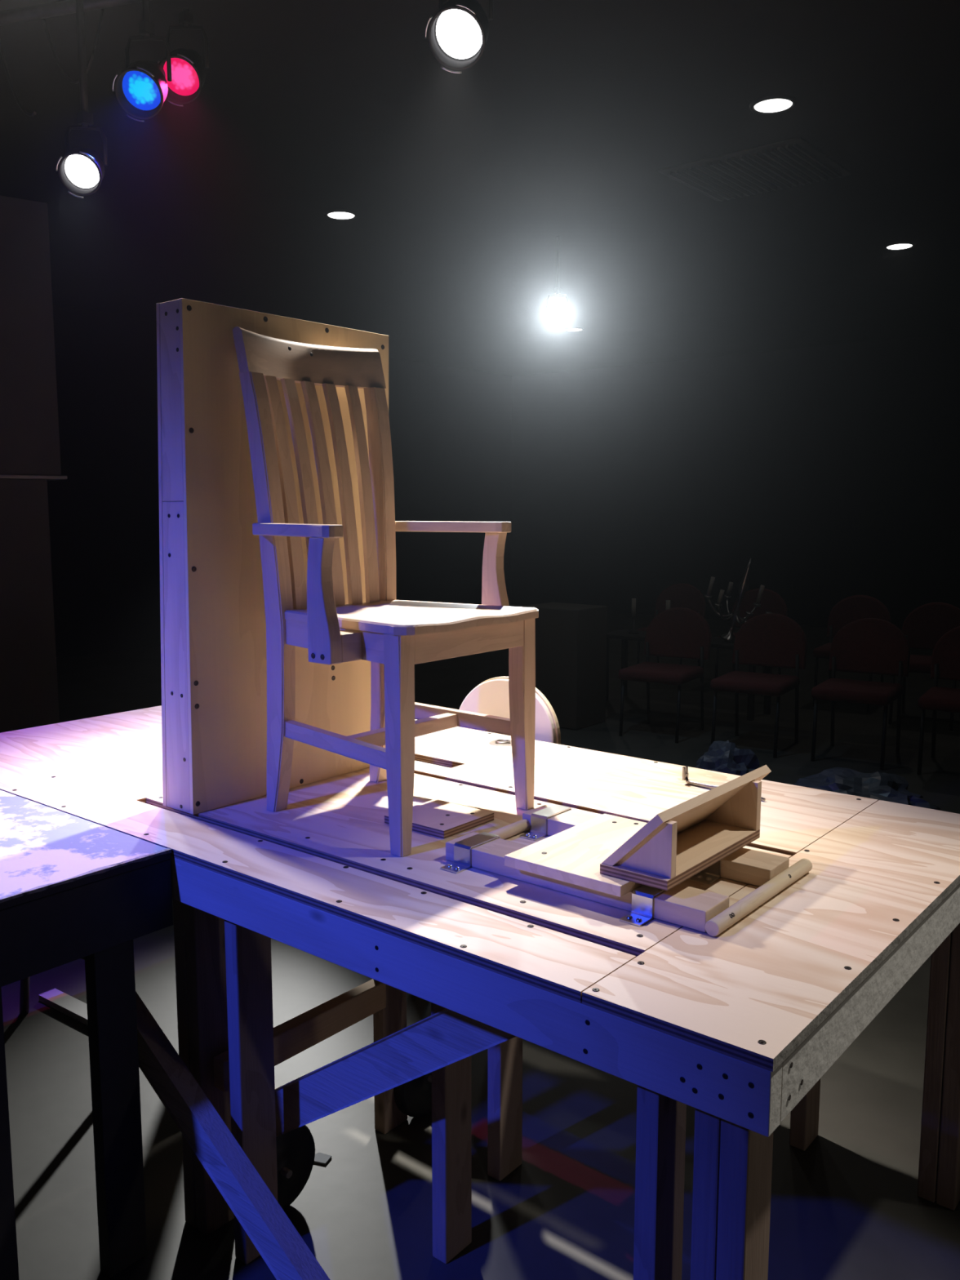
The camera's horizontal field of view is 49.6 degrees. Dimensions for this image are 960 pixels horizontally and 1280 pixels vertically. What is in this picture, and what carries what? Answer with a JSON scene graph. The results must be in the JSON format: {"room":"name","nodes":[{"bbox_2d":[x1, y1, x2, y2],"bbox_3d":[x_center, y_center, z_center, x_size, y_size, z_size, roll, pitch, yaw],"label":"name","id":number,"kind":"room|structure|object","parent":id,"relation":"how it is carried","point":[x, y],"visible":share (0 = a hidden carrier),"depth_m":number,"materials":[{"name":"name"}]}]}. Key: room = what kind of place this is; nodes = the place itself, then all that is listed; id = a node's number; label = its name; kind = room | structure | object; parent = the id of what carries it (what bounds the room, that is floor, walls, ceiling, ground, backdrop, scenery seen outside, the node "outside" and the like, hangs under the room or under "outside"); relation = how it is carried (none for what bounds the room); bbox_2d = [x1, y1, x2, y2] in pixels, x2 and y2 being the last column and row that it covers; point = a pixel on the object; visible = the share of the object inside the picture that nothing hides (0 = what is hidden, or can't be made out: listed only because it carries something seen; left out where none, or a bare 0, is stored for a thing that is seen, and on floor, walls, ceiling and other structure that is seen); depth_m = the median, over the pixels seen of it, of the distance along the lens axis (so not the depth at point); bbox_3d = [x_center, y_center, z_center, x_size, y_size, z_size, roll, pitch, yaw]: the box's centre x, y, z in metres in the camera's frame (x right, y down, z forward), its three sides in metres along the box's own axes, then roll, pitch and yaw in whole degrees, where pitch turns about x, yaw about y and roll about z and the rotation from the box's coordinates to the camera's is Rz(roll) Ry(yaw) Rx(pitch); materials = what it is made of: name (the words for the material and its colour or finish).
{"room":"theater stage","nodes":[
{"label":"theater stage","id":0,"kind":"room"},
{"bbox_2d":[47,303,511,657],"bbox_3d":[-5.362,-1.531,10.021,0.100,3.710,18.500,6,9,39],"label":"wall","id":1,"kind":"structure","parent":0,"point":[451,428],"depth_m":11.81,"materials":[{"name":"black paint"}]},
{"bbox_2d":[0,0,959,376],"bbox_3d":[0.880,-2.755,4.739,16.000,0.060,18.500,6,9,39],"label":"ceiling","id":2,"kind":"structure","parent":0,"point":[462,188],"depth_m":6.54,"materials":[{"name":"black paint"}]},
{"bbox_2d":[0,0,150,26],"bbox_3d":[-2.023,-2.568,4.202,3.443,0.173,0.048,2,8,17],"label":"pipe","id":3,"kind":"object","parent":2,"relation":"hanging from","point":[66,6],"visible":1,"depth_m":4.09,"materials":[{"name":"black metal"}]},
{"bbox_2d":[42,8,104,84],"bbox_3d":[-1.601,-2.333,4.100,0.289,0.258,0.012,2,8,18],"label":"cable","id":4,"kind":"object","parent":3,"relation":"hanging from","point":[91,59],"visible":0.87,"depth_m":4.12,"materials":[{"name":"grey rubber"}]},
{"bbox_2d":[55,0,107,198],"bbox_3d":[-1.456,-2.033,3.789,0.154,0.829,0.250,-1,7,-5],"label":"stage light","id":5,"kind":"object","parent":3,"relation":"hanging from","point":[81,171],"visible":1,"depth_m":3.80,"materials":[{"name":"black paint"}]},
{"bbox_2d":[111,0,171,121],"bbox_3d":[-1.245,-2.192,3.854,0.179,0.532,0.288,0,7,2],"label":"stage light","id":6,"kind":"object","parent":3,"relation":"hanging from","point":[141,89],"visible":1,"depth_m":3.84,"materials":[{"name":"black paint"}]},
{"bbox_2d":[157,8,208,106],"bbox_3d":[-1.163,-2.293,4.086,0.179,0.390,0.288,0,7,3],"label":"stage light","id":7,"kind":"object","parent":3,"relation":"hanging from","point":[188,69],"visible":0.91,"depth_m":4.07,"materials":[{"name":"black paint"}]},
{"bbox_2d":[324,208,357,220],"bbox_3d":[-1.004,-3.072,7.507,0.244,0.012,0.244,6,9,39],"label":"recessed light","id":8,"kind":"object","parent":2,"relation":"in","point":[339,214],"visible":1,"depth_m":7.49,"materials":[{"name":"white plastic"}]},
{"bbox_2d":[327,212,354,218],"bbox_3d":[-1.004,-3.070,7.507,0.194,0.003,0.194,6,9,39],"label":"diffuser","id":9,"kind":"object","parent":8,"relation":"attached to","point":[330,215],"depth_m":7.50,"materials":[{"name":"white plastic"}]},
{"bbox_2d":[424,0,493,73],"bbox_3d":[-0.057,-2.114,3.340,0.193,0.555,0.275,2,8,18],"label":"stage light","id":10,"kind":"object","parent":2,"relation":"hanging from","point":[458,33],"visible":1,"depth_m":3.33,"materials":[{"name":"black paint"}]},
{"bbox_2d":[545,235,568,328],"bbox_3d":[0.611,-2.794,8.134,0.186,0.725,0.287,1,7,7],"label":"stage light","id":11,"kind":"object","parent":2,"relation":"hanging from","point":[557,315],"visible":1,"depth_m":8.11,"materials":[{"name":"black paint"}]},
{"bbox_2d":[564,327,584,331],"bbox_3d":[1.118,-3.693,12.354,0.244,0.012,0.244,6,9,39],"label":"recessed light","id":12,"kind":"object","parent":2,"relation":"in","point":[569,329],"visible":1,"depth_m":12.32,"materials":[{"name":"white plastic"}]},
{"bbox_2d":[565,328,581,331],"bbox_3d":[1.118,-3.691,12.355,0.194,0.003,0.194,6,9,39],"label":"diffuser","id":13,"kind":"object","parent":12,"relation":"attached to","point":[566,330],"depth_m":12.38,"materials":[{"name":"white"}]},
{"bbox_2d":[657,137,852,201],"bbox_3d":[1.735,-2.940,6.549,0.930,0.029,0.840,6,9,39],"label":"ceiling vent","id":14,"kind":"object","parent":2,"relation":"in","point":[795,162],"visible":1,"depth_m":6.47,"materials":[{"name":"grey metal"}]},
{"bbox_2d":[749,94,797,114],"bbox_3d":[1.539,-2.809,5.453,0.244,0.012,0.244,6,9,39],"label":"recessed light","id":15,"kind":"object","parent":2,"relation":"in","point":[774,104],"visible":1,"depth_m":5.43,"materials":[{"name":"white"}]},
{"bbox_2d":[754,98,792,112],"bbox_3d":[1.539,-2.807,5.453,0.194,0.003,0.194,6,9,39],"label":"diffuser","id":16,"kind":"object","parent":15,"relation":"attached to","point":[761,105],"depth_m":5.45,"materials":[{"name":"white plastic"}]},
{"bbox_2d":[883,241,915,250],"bbox_3d":[3.395,-3.187,8.405,0.244,0.012,0.244,6,9,39],"label":"recessed light","id":17,"kind":"object","parent":2,"relation":"in","point":[899,246],"visible":1,"depth_m":8.39,"materials":[{"name":"white"}]},
{"bbox_2d":[886,244,912,249],"bbox_3d":[3.395,-3.185,8.405,0.194,0.003,0.194,6,9,39],"label":"diffuser","id":18,"kind":"object","parent":17,"relation":"attached to","point":[889,246],"depth_m":8.41,"materials":[{"name":"white plastic"}]},
{"bbox_2d":[0,604,959,1279],"bbox_3d":[0.880,0.985,5.218,16.000,0.060,18.500,6,9,39],"label":"floor","id":19,"kind":"structure","parent":0,"point":[847,1206],"depth_m":2.69,"materials":[{"name":"grey concrete"}]},
{"bbox_2d":[0,195,67,733],"bbox_3d":[-2.952,-0.628,5.140,1.698,3.160,0.270,-5,9,-36],"label":"wall","id":20,"kind":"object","parent":19,"relation":"on","point":[30,453],"visible":0.84,"depth_m":5.41,"materials":[{"name":"grey paint"}]},
{"bbox_2d":[19,957,84,1014],"bbox_3d":[-1.267,0.965,3.092,0.595,0.533,0.147,6,9,39],"label":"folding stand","id":21,"kind":"object","parent":19,"relation":"on","point":[24,983],"visible":0.11,"depth_m":3.27,"materials":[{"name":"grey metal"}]},
{"bbox_2d":[38,987,88,1025],"bbox_3d":[-1.246,1.190,3.298,0.464,0.024,0.059,5,9,36],"label":"batten","id":22,"kind":"object","parent":19,"relation":"on","point":[63,1002],"visible":0.48,"depth_m":3.36,"materials":[{"name":"white wood"}]},
{"bbox_2d":[0,790,173,1279],"bbox_3d":[-2.245,0.874,2.307,2.584,0.901,1.896,6,9,39],"label":"stage platform","id":23,"kind":"object","parent":19,"relation":"on","point":[73,888],"visible":1,"depth_m":2.13,"materials":[{"name":"black wood"}]},
{"bbox_2d":[314,1152,331,1164],"bbox_3d":[-0.401,1.290,2.586,0.054,0.004,0.036,3,8,21],"label":"paper scrap","id":24,"kind":"object","parent":19,"relation":"on","point":[322,1158],"visible":0.79,"depth_m":2.58,"materials":[{"name":"grey paper"}]},
{"bbox_2d":[0,705,959,1279],"bbox_3d":[-0.273,0.829,2.740,2.712,0.938,1.352,6,9,39],"label":"stage platform","id":25,"kind":"object","parent":19,"relation":"on","point":[741,1026],"depth_m":2.07,"materials":[{"name":"brown wood"}]},
{"bbox_2d":[156,297,388,814],"bbox_3d":[-0.502,-0.209,2.633,0.122,1.164,0.670,6,9,39],"label":"board","id":26,"kind":"object","parent":25,"relation":"on","point":[214,657],"visible":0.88,"depth_m":2.43,"materials":[{"name":"brown wood"}]},
{"bbox_2d":[232,326,538,857],"bbox_3d":[-0.227,-0.151,2.400,0.591,1.107,0.608,6,9,39],"label":"armchair","id":27,"kind":"object","parent":25,"relation":"on","point":[395,636],"visible":1,"depth_m":2.39,"materials":[{"name":"brown wood"}]},
{"bbox_2d":[384,799,493,838],"bbox_3d":[-0.092,0.404,2.360,0.179,0.018,0.174,6,9,39],"label":"wooden board","id":28,"kind":"object","parent":25,"relation":"on","point":[441,819],"visible":0.86,"depth_m":2.34,"materials":[{"name":"brown wood"}]},
{"bbox_2d":[440,831,500,873],"bbox_3d":[-0.005,0.424,2.107,0.041,0.042,0.181,6,9,39],"label":"bracket","id":29,"kind":"object","parent":25,"relation":"on","point":[462,849],"visible":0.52,"depth_m":2.07,"materials":[{"name":"metal"}]},
{"bbox_2d":[519,804,571,840],"bbox_3d":[0.159,0.399,2.306,0.041,0.042,0.181,6,9,39],"label":"bracket","id":30,"kind":"object","parent":25,"relation":"on","point":[538,819],"visible":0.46,"depth_m":2.27,"materials":[{"name":"metal"}]},
{"bbox_2d":[445,764,812,936],"bbox_3d":[0.291,0.356,2.059,0.608,0.189,0.476,6,9,39],"label":"footrest","id":31,"kind":"object","parent":25,"relation":"on","point":[602,859],"visible":0.94,"depth_m":1.95,"materials":[{"name":"brown wood"}]},
{"bbox_2d":[619,884,664,926],"bbox_3d":[0.314,0.457,1.849,0.041,0.042,0.181,6,9,39],"label":"bracket","id":32,"kind":"object","parent":25,"relation":"on","point":[642,896],"visible":0.52,"depth_m":1.81,"materials":[{"name":"metal"}]},
{"bbox_2d":[690,860,720,884],"bbox_3d":[0.477,0.432,2.049,0.041,0.042,0.181,6,9,39],"label":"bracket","id":33,"kind":"object","parent":25,"relation":"on","point":[712,873],"visible":0.45,"depth_m":2.00,"materials":[{"name":"metal"}]},
{"bbox_2d":[682,765,765,800],"bbox_3d":[0.612,0.358,2.605,0.234,0.045,0.022,7,10,43],"label":"bar","id":34,"kind":"object","parent":25,"relation":"on","point":[685,769],"visible":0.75,"depth_m":2.66,"materials":[{"name":"metal"}]},
{"bbox_2d":[459,676,560,744],"bbox_3d":[0.090,0.649,3.385,0.384,1.072,0.079,5,9,33],"label":"disc","id":35,"kind":"object","parent":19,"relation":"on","point":[491,696],"visible":0.3,"depth_m":3.30,"materials":[{"name":"brown wood"}]},
{"bbox_2d":[521,602,607,730],"bbox_3d":[0.630,0.181,7.791,0.500,0.880,0.400,6,9,39],"label":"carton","id":36,"kind":"object","parent":19,"relation":"on","point":[571,638],"visible":0.76,"depth_m":7.60,"materials":[{"name":"brown cardboard"}]},
{"bbox_2d":[617,607,711,742],"bbox_3d":[1.326,0.228,7.436,0.500,0.881,0.603,5,9,32],"label":"chair","id":37,"kind":"object","parent":19,"relation":"on","point":[676,632],"visible":1,"depth_m":7.50,"materials":[{"name":"red fabric"}]},
{"bbox_2d":[636,583,706,666],"bbox_3d":[1.804,-0.078,9.825,0.500,0.881,0.603,5,9,32],"label":"chair","id":38,"kind":"object","parent":19,"relation":"on","point":[680,595],"visible":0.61,"depth_m":9.95,"materials":[{"name":"red fabric"}]},
{"bbox_2d":[694,740,759,775],"bbox_3d":[1.409,0.719,5.982,0.421,0.274,0.413,0,7,1],"label":"rock","id":39,"kind":"object","parent":19,"relation":"on","point":[724,757],"visible":0.34,"depth_m":5.90,"materials":[{"name":"grey stone"}]},
{"bbox_2d":[715,588,787,696],"bbox_3d":[2.400,0.000,9.216,0.500,0.881,0.603,5,9,32],"label":"chair","id":40,"kind":"object","parent":19,"relation":"on","point":[771,601],"visible":0.46,"depth_m":9.34,"materials":[{"name":"red fabric"}]},
{"bbox_2d":[710,613,807,758],"bbox_3d":[1.881,0.282,7.013,0.500,0.881,0.603,5,9,32],"label":"chair","id":41,"kind":"object","parent":19,"relation":"on","point":[768,639],"visible":0.99,"depth_m":7.09,"materials":[{"name":"red fabric"}]},
{"bbox_2d":[812,595,891,712],"bbox_3d":[3.042,0.091,8.505,0.500,0.881,0.603,5,9,32],"label":"chair","id":42,"kind":"object","parent":19,"relation":"on","point":[848,610],"visible":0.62,"depth_m":8.65,"materials":[{"name":"red fabric"}]},
{"bbox_2d":[810,617,910,770],"bbox_3d":[2.453,0.321,6.704,0.500,0.881,0.603,5,9,32],"label":"chair","id":43,"kind":"object","parent":19,"relation":"on","point":[873,646],"visible":1,"depth_m":6.78,"materials":[{"name":"red fabric"}]},
{"bbox_2d":[792,767,939,810],"bbox_3d":[2.098,0.804,5.723,0.801,0.171,0.700,6,9,39],"label":"rock","id":44,"kind":"object","parent":19,"relation":"on","point":[893,788],"visible":0.48,"depth_m":5.63,"materials":[{"name":"grey stone"}]},
{"bbox_2d":[888,602,959,730],"bbox_3d":[3.396,0.176,7.836,0.500,0.881,0.603,5,9,32],"label":"chair","id":45,"kind":"object","parent":19,"relation":"on","point":[923,627],"visible":0.53,"depth_m":7.99,"materials":[{"name":"red fabric"}]},
{"bbox_2d":[916,626,959,774],"bbox_3d":[2.992,0.364,6.371,0.500,0.881,0.603,5,9,32],"label":"chair","id":46,"kind":"object","parent":19,"relation":"on","point":[945,658],"visible":1,"depth_m":6.57,"materials":[{"name":"red fabric"}]},
{"bbox_3d":[1.650,0.263,8.394,1.400,0.565,0.400,6,9,39],"label":"side table","id":47,"kind":"object","parent":19,"relation":"on","visible":0},
{"bbox_2d":[626,598,639,634],"bbox_3d":[1.278,-0.201,8.641,0.100,0.290,0.100,6,9,39],"label":"candlestick","id":48,"kind":"object","parent":47,"relation":"on","point":[633,631],"visible":1,"depth_m":8.62,"materials":[{"name":"black paint"}]},
{"bbox_2d":[631,598,635,617],"bbox_3d":[1.278,-0.267,8.632,0.036,0.156,0.036,6,9,39],"label":"candle","id":49,"kind":"object","parent":48,"relation":"on","point":[633,600],"depth_m":8.62,"materials":[{"name":"grey wax"}]},
{"bbox_2d":[666,600,670,609],"bbox_3d":[1.526,-0.177,8.440,0.100,0.294,0.100,6,9,39],"label":"candlestick","id":50,"kind":"object","parent":47,"relation":"on","point":[668,602],"visible":0.1,"depth_m":8.41,"materials":[{"name":"black paint"}]},
{"bbox_2d":[704,558,772,642],"bbox_3d":[2.000,-0.307,8.034,0.500,0.658,0.524,6,9,39],"label":"candelabra","id":51,"kind":"object","parent":47,"relation":"on","point":[743,587],"visible":0.9,"depth_m":8.05,"materials":[{"name":"silver metal"}]},
{"bbox_2d":[706,576,715,595],"bbox_3d":[1.798,-0.418,8.093,0.067,0.153,0.032,6,9,39],"label":"candle","id":52,"kind":"object","parent":51,"relation":"on","point":[712,580],"depth_m":8.08,"materials":[{"name":"grey wax"}]},
{"bbox_2d":[716,589,724,604],"bbox_3d":[1.824,-0.326,7.872,0.057,0.114,0.032,6,9,39],"label":"candle","id":53,"kind":"object","parent":51,"relation":"on","point":[722,592],"depth_m":7.86,"materials":[{"name":"grey wax"}]},
{"bbox_2d":[725,582,733,595],"bbox_3d":[1.982,-0.405,8.248,0.057,0.114,0.032,6,9,39],"label":"candle","id":54,"kind":"object","parent":51,"relation":"on","point":[729,589],"depth_m":8.24,"materials":[{"name":"grey wax"}]},
{"bbox_2d":[755,585,764,604],"bbox_3d":[2.203,-0.357,8.165,0.067,0.153,0.032,6,9,39],"label":"candle","id":55,"kind":"object","parent":51,"relation":"on","point":[762,588],"depth_m":8.15,"materials":[{"name":"grey wax"}]},
{"bbox_2d":[511,332,959,631],"bbox_3d":[6.753,-1.801,12.132,16.000,3.710,0.100,6,9,39],"label":"wall","id":56,"kind":"structure","parent":0,"point":[834,469],"depth_m":14.47,"materials":[{"name":"black paint"}]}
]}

